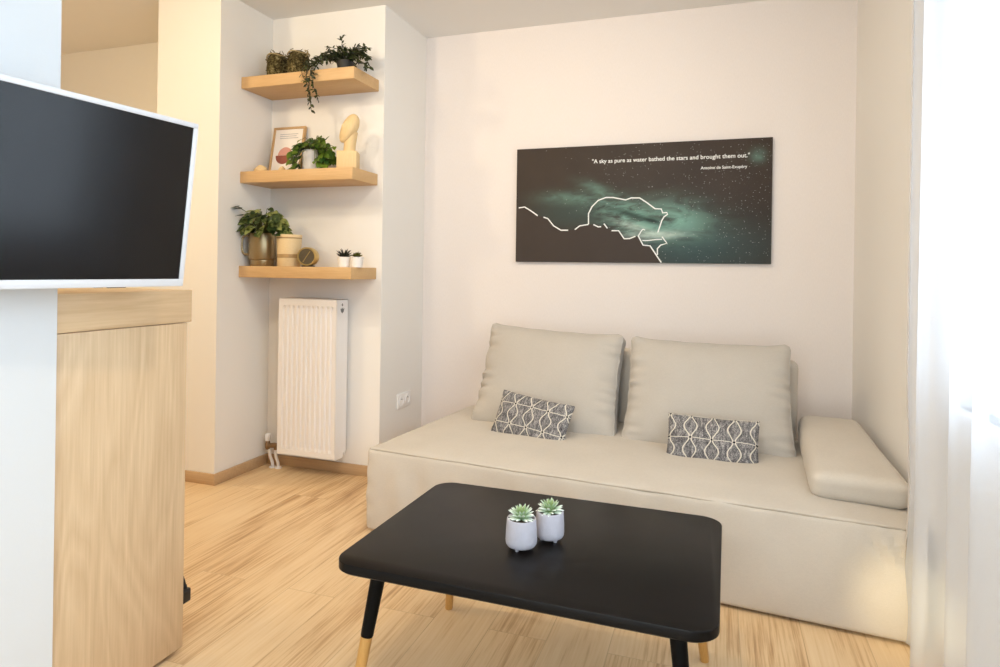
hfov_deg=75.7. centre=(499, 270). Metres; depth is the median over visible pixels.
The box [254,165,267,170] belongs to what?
wooden ornament
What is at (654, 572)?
coffee table
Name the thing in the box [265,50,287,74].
potted plant
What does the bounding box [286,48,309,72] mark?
potted plant
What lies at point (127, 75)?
wall
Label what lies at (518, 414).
lumbar pillow
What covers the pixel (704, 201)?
wall picture
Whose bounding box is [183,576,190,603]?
plug
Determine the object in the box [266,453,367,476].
baseboard
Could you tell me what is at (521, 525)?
potted succulent
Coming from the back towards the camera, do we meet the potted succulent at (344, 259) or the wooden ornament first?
the wooden ornament
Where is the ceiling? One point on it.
(86, 25)
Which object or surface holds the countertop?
on the cabinet
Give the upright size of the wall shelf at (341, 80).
0.062 m
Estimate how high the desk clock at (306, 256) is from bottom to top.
0.104 m
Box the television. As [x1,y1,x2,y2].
[0,74,198,288]
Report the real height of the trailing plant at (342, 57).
0.438 m
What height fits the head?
0.290 m
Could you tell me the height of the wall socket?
0.086 m
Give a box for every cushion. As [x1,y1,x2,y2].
[471,323,625,435]
[621,336,796,457]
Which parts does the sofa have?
backrest, armrest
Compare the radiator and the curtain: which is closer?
the curtain
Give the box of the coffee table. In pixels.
[339,482,721,666]
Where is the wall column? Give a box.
[155,0,272,473]
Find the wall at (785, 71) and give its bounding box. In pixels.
[421,0,857,440]
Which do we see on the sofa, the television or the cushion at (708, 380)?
the cushion at (708, 380)
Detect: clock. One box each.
[297,247,318,266]
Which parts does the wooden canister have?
lid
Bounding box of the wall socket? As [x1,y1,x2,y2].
[397,390,410,409]
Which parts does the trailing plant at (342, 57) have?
pot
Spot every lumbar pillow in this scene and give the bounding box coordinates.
[491,390,574,439]
[666,413,759,463]
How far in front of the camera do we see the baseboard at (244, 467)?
3.54 m
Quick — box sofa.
[366,348,907,641]
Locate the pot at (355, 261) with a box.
[350,257,363,267]
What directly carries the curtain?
hanging from the ceiling
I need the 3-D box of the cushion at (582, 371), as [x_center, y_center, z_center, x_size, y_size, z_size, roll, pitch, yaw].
[0.253,0.568,3.303,0.771,0.553,0.330,1,0,26]
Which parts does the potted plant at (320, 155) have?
pot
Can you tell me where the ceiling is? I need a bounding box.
[61,0,764,54]
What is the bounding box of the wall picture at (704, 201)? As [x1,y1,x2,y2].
[516,137,772,263]
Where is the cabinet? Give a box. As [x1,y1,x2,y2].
[52,287,191,666]
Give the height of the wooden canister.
0.174 m
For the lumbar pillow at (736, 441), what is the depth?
2.68 m
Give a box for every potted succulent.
[336,248,351,266]
[350,252,363,267]
[505,503,536,551]
[536,498,563,542]
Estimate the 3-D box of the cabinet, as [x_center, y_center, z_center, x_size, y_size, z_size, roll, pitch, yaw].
[-1.292,0.590,1.831,0.624,1.076,0.416,1,0,19]
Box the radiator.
[265,297,347,468]
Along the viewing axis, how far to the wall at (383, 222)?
3.66 m
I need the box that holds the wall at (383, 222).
[267,5,426,465]
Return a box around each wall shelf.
[239,266,375,278]
[240,167,377,188]
[241,66,378,99]
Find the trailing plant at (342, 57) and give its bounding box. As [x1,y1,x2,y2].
[299,35,373,113]
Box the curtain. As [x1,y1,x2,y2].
[904,0,999,666]
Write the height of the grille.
0.003 m
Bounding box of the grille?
[284,297,347,299]
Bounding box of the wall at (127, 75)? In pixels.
[60,42,157,288]
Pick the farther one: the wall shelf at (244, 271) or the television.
the wall shelf at (244, 271)
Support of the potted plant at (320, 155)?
on the wall shelf at (338, 176)
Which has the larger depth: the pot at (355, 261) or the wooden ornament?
the wooden ornament
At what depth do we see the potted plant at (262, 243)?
3.52 m
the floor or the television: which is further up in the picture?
the television
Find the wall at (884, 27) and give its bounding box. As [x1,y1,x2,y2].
[852,0,912,482]
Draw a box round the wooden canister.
[276,234,301,266]
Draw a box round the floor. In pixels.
[153,463,909,666]
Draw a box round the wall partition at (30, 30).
[0,0,61,666]
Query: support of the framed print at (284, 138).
on the wall shelf at (338, 176)
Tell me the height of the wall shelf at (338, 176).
0.062 m
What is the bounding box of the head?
[336,114,359,168]
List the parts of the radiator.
panel, panel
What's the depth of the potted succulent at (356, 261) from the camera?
3.36 m
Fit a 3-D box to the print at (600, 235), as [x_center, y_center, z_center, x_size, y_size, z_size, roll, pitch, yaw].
[0.495,-0.211,3.690,0.841,0.323,0.001,1,0,19]
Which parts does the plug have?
cord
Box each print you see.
[268,126,306,169]
[516,208,659,262]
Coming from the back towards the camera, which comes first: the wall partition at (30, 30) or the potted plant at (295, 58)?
the potted plant at (295, 58)
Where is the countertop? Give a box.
[57,287,191,333]
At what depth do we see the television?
1.44 m
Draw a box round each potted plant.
[232,206,292,265]
[265,50,287,74]
[286,48,309,72]
[286,135,336,169]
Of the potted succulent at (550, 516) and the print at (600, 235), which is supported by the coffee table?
the potted succulent at (550, 516)
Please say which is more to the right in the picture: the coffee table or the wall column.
the coffee table
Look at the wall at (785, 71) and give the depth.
3.60 m
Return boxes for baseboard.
[185,470,212,484]
[212,454,266,485]
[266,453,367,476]
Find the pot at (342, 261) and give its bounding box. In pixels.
[337,257,349,266]
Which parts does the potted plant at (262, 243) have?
handle, pot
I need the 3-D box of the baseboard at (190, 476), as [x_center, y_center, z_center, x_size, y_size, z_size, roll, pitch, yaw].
[-1.711,1.092,3.445,0.436,0.058,0.014,1,0,19]
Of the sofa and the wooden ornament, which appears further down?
the sofa
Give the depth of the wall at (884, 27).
2.71 m

